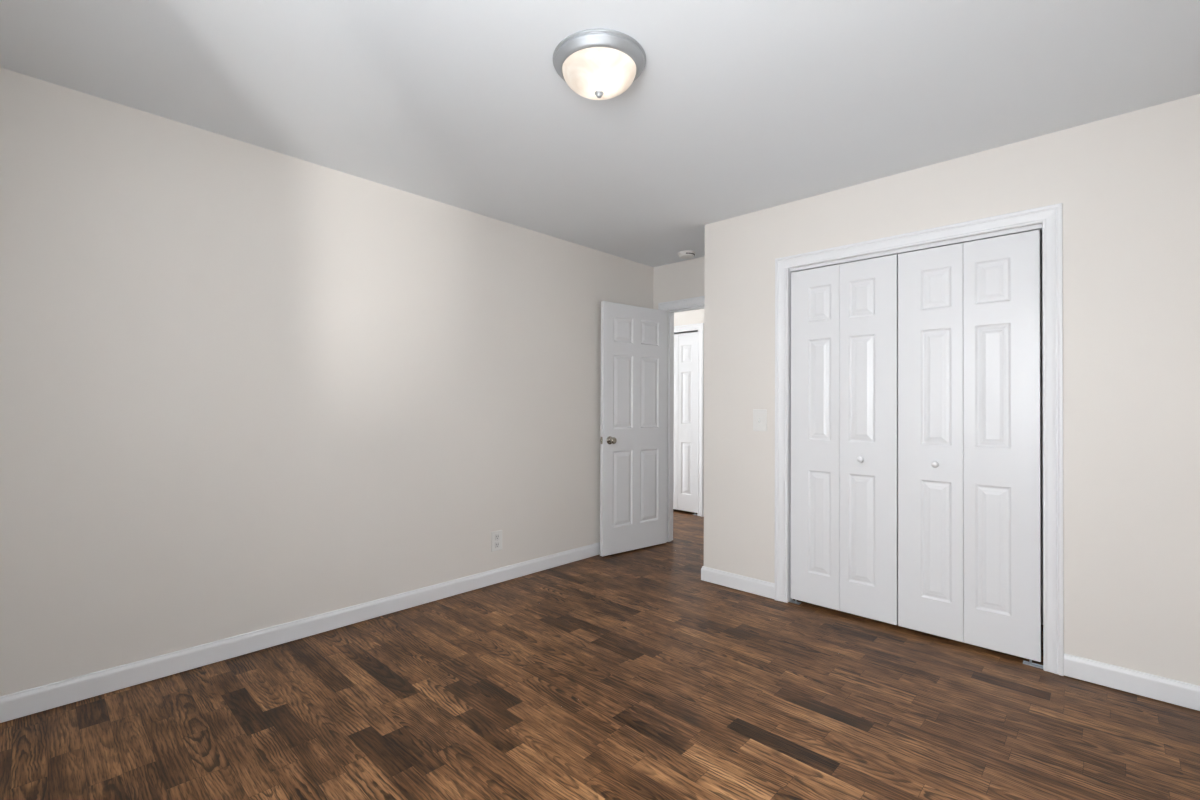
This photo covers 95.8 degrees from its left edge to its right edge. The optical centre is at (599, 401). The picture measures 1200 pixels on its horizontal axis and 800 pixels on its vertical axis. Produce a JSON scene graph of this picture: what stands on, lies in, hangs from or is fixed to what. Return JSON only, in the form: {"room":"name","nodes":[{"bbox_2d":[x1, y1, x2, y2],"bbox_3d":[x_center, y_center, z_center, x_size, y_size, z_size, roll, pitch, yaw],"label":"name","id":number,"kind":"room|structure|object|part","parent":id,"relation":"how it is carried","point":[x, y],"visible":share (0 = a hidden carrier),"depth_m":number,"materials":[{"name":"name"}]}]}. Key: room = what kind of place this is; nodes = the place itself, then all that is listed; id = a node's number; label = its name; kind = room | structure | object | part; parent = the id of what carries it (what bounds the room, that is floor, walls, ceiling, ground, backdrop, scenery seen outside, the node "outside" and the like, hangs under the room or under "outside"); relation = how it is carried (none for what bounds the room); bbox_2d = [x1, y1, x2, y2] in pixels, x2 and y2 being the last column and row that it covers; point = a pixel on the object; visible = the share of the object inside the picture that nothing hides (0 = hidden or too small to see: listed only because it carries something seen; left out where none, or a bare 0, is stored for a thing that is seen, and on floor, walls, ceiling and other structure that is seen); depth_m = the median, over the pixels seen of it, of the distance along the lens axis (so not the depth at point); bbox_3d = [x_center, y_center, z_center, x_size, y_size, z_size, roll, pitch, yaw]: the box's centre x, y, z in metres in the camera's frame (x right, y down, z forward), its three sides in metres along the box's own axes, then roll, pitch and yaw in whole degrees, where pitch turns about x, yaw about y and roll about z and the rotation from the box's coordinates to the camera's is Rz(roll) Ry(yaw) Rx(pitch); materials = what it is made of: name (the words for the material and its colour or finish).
{"room":"empty bedroom","nodes":[
{"label":"empty bedroom","id":0,"kind":"room"},
{"bbox_2d":[0,67,652,695],"bbox_3d":[-1.054,-0.009,3.332,0.114,2.440,4.335,0,-1,44],"label":"wall","id":1,"kind":"structure","parent":0,"point":[245,387],"depth_m":2.58,"materials":[{"name":"beige paint"}]},
{"bbox_2d":[0,542,599,722],"bbox_3d":[-0.975,1.160,3.319,0.013,0.094,4.221,0,-1,44],"label":"baseboard","id":2,"kind":"structure","parent":1,"relation":"attached to","point":[19,704],"depth_m":2.58,"materials":[{"name":"white paint"}]},
{"bbox_2d":[491,530,501,551],"bbox_3d":[-0.684,0.930,3.628,0.009,0.132,0.087,0,-1,44],"label":"wall outlet","id":3,"kind":"object","parent":1,"relation":"attached to","point":[496,536],"visible":1,"depth_m":3.62,"materials":[{"name":"white plastic"}]},
{"bbox_2d":[0,509,1199,799],"bbox_3d":[-0.048,1.220,3.695,6.204,0.001,6.274,0,-1,44],"label":"floor","id":4,"kind":"structure","parent":0,"point":[628,675],"depth_m":2.08,"materials":[{"name":"brown wood"}]},
{"bbox_2d":[1023,659,1042,668],"bbox_3d":[2.011,1.208,2.507,0.080,0.022,0.032,0,-1,44],"label":"pivot bracket","id":5,"kind":"object","parent":4,"relation":"on","point":[1030,663],"visible":0.84,"depth_m":2.51,"materials":[{"name":"silver metal"}]},
{"bbox_2d":[0,0,1199,266],"bbox_3d":[0.105,-1.281,3.583,5.814,0.120,6.274,0,-1,44],"label":"ceiling","id":6,"kind":"structure","parent":0,"point":[735,108],"depth_m":2.10,"materials":[{"name":"paint"}]},
{"bbox_2d":[553,29,645,99],"bbox_3d":[0.000,-1.168,1.961,0.337,0.136,0.337,0,-1,44],"label":"ceiling light","id":7,"kind":"object","parent":6,"relation":"attached to","point":[596,64],"visible":1,"depth_m":1.88,"materials":[{"name":"white glass"}]},
{"bbox_3d":[0.000,-1.160,1.961,0.267,0.084,0.267,0,-1,44],"label":"lamp shade","id":8,"kind":"part","parent":7,"relation":"part of","materials":[{"name":"white glass"}]},
{"bbox_2d":[678,250,694,258],"bbox_3d":[0.710,-1.191,4.408,0.142,0.038,0.142,0,-1,44],"label":"smoke detector","id":9,"kind":"object","parent":6,"relation":"attached to","point":[687,254],"visible":1,"depth_m":4.36,"materials":[{"name":"white plastic"}]},
{"bbox_2d":[674,309,703,508],"bbox_3d":[1.971,0.026,5.534,5.614,2.440,0.650,0,-1,44],"label":"wall","id":10,"kind":"structure","parent":0,"point":[692,316],"depth_m":6.01,"materials":[{"name":"beige paint"}]},
{"bbox_2d":[673,332,697,512],"bbox_3d":[0.894,0.224,6.139,0.535,1.992,0.069,0,-1,44],"label":"door","id":11,"kind":"structure","parent":10,"relation":"in","point":[685,442],"depth_m":6.06,"materials":[{"name":"white paint"}]},
{"bbox_2d":[674,323,703,516],"bbox_3d":[0.916,0.195,6.155,0.693,2.102,0.132,0,-1,44],"label":"door frame","id":12,"kind":"structure","parent":10,"relation":"attached to","point":[699,326],"depth_m":5.90,"materials":[{"name":"white paint"}]},
{"bbox_2d":[653,229,1042,624],"bbox_3d":[0.965,0.011,4.480,5.614,2.440,0.114,0,-1,44],"label":"wall","id":13,"kind":"structure","parent":0,"point":[685,279],"depth_m":4.61,"materials":[{"name":"beige paint"}]},
{"bbox_2d":[600,301,666,556],"bbox_3d":[0.302,0.212,4.488,0.732,2.008,0.148,1,-1,-39],"label":"door","id":14,"kind":"structure","parent":13,"relation":"in","point":[633,427],"depth_m":4.46,"materials":[{"name":"white paint"}]},
{"bbox_3d":[0.103,0.304,4.275,0.065,0.065,0.062,1,-1,-39],"label":"knob","id":15,"kind":"part","parent":14,"relation":"part of","materials":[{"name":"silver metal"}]},
{"bbox_2d":[658,296,703,541],"bbox_3d":[0.879,0.178,4.548,0.869,2.108,0.133,0,-1,44],"label":"door frame","id":16,"kind":"structure","parent":13,"relation":"attached to","point":[670,313],"depth_m":4.79,"materials":[{"name":"white paint"}]},
{"bbox_2d":[704,94,1199,707],"bbox_3d":[1.609,0.001,2.952,2.345,2.440,0.114,0,-1,44],"label":"wall","id":17,"kind":"structure","parent":0,"point":[1127,185],"depth_m":2.36,"materials":[{"name":"beige paint"}]},
{"bbox_2d":[753,409,766,430],"bbox_3d":[1.011,0.116,3.425,0.092,0.138,0.023,0,-1,44],"label":"light switch","id":18,"kind":"object","parent":17,"relation":"attached to","point":[759,415],"visible":1,"depth_m":3.42,"materials":[{"name":"white plastic"}]},
{"bbox_2d":[791,254,897,624],"bbox_3d":[1.385,0.202,3.113,0.588,1.991,0.069,0,-1,44],"label":"door","id":19,"kind":"structure","parent":17,"relation":"in","point":[844,317],"depth_m":3.09,"materials":[{"name":"white paint"}]},
{"bbox_3d":[1.456,0.320,3.019,0.034,0.034,0.032,0,-1,44],"label":"knob","id":20,"kind":"part","parent":19,"relation":"part of","materials":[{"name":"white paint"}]},
{"bbox_2d":[790,224,1041,271],"bbox_3d":[1.620,-0.810,2.922,1.214,0.019,0.028,0,-1,44],"label":"door track","id":21,"kind":"object","parent":17,"relation":"attached to","point":[1038,226],"visible":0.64,"depth_m":2.83,"materials":[{"name":"white metal"}]},
{"bbox_2d":[775,203,1063,675],"bbox_3d":[1.619,0.167,2.927,1.354,2.108,0.132,0,-1,44],"label":"door frame","id":22,"kind":"structure","parent":17,"relation":"attached to","point":[1051,216],"depth_m":2.47,"materials":[{"name":"white paint"}]},
{"bbox_2d":[898,230,1040,661],"bbox_3d":[1.817,0.200,2.702,0.593,1.991,0.069,0,-1,44],"label":"door","id":23,"kind":"structure","parent":17,"relation":"in","point":[969,316],"depth_m":2.68,"materials":[{"name":"white paint"}]},
{"bbox_3d":[1.717,0.319,2.770,0.034,0.034,0.032,0,-1,44],"label":"knob","id":24,"kind":"part","parent":23,"relation":"part of","materials":[{"name":"white paint"}]},
{"bbox_2d":[1064,653,1199,710],"bbox_3d":[2.237,1.166,2.249,0.472,0.094,0.013,0,-1,44],"label":"baseboard","id":25,"kind":"structure","parent":17,"relation":"attached to","point":[1180,693],"depth_m":2.25,"materials":[{"name":"white paint"}]},
{"bbox_3d":[1.030,0.007,3.961,0.114,2.440,0.548,0,-1,44],"label":"wall","id":26,"kind":"structure","parent":0,"visible":0},
{"bbox_2d":[701,566,774,598],"bbox_3d":[1.121,1.174,3.770,0.531,0.094,0.675,0,-1,44],"label":"baseboard","id":27,"kind":"structure","parent":26,"relation":"attached to","point":[735,581],"depth_m":3.51,"materials":[{"name":"white paint"}]}
]}

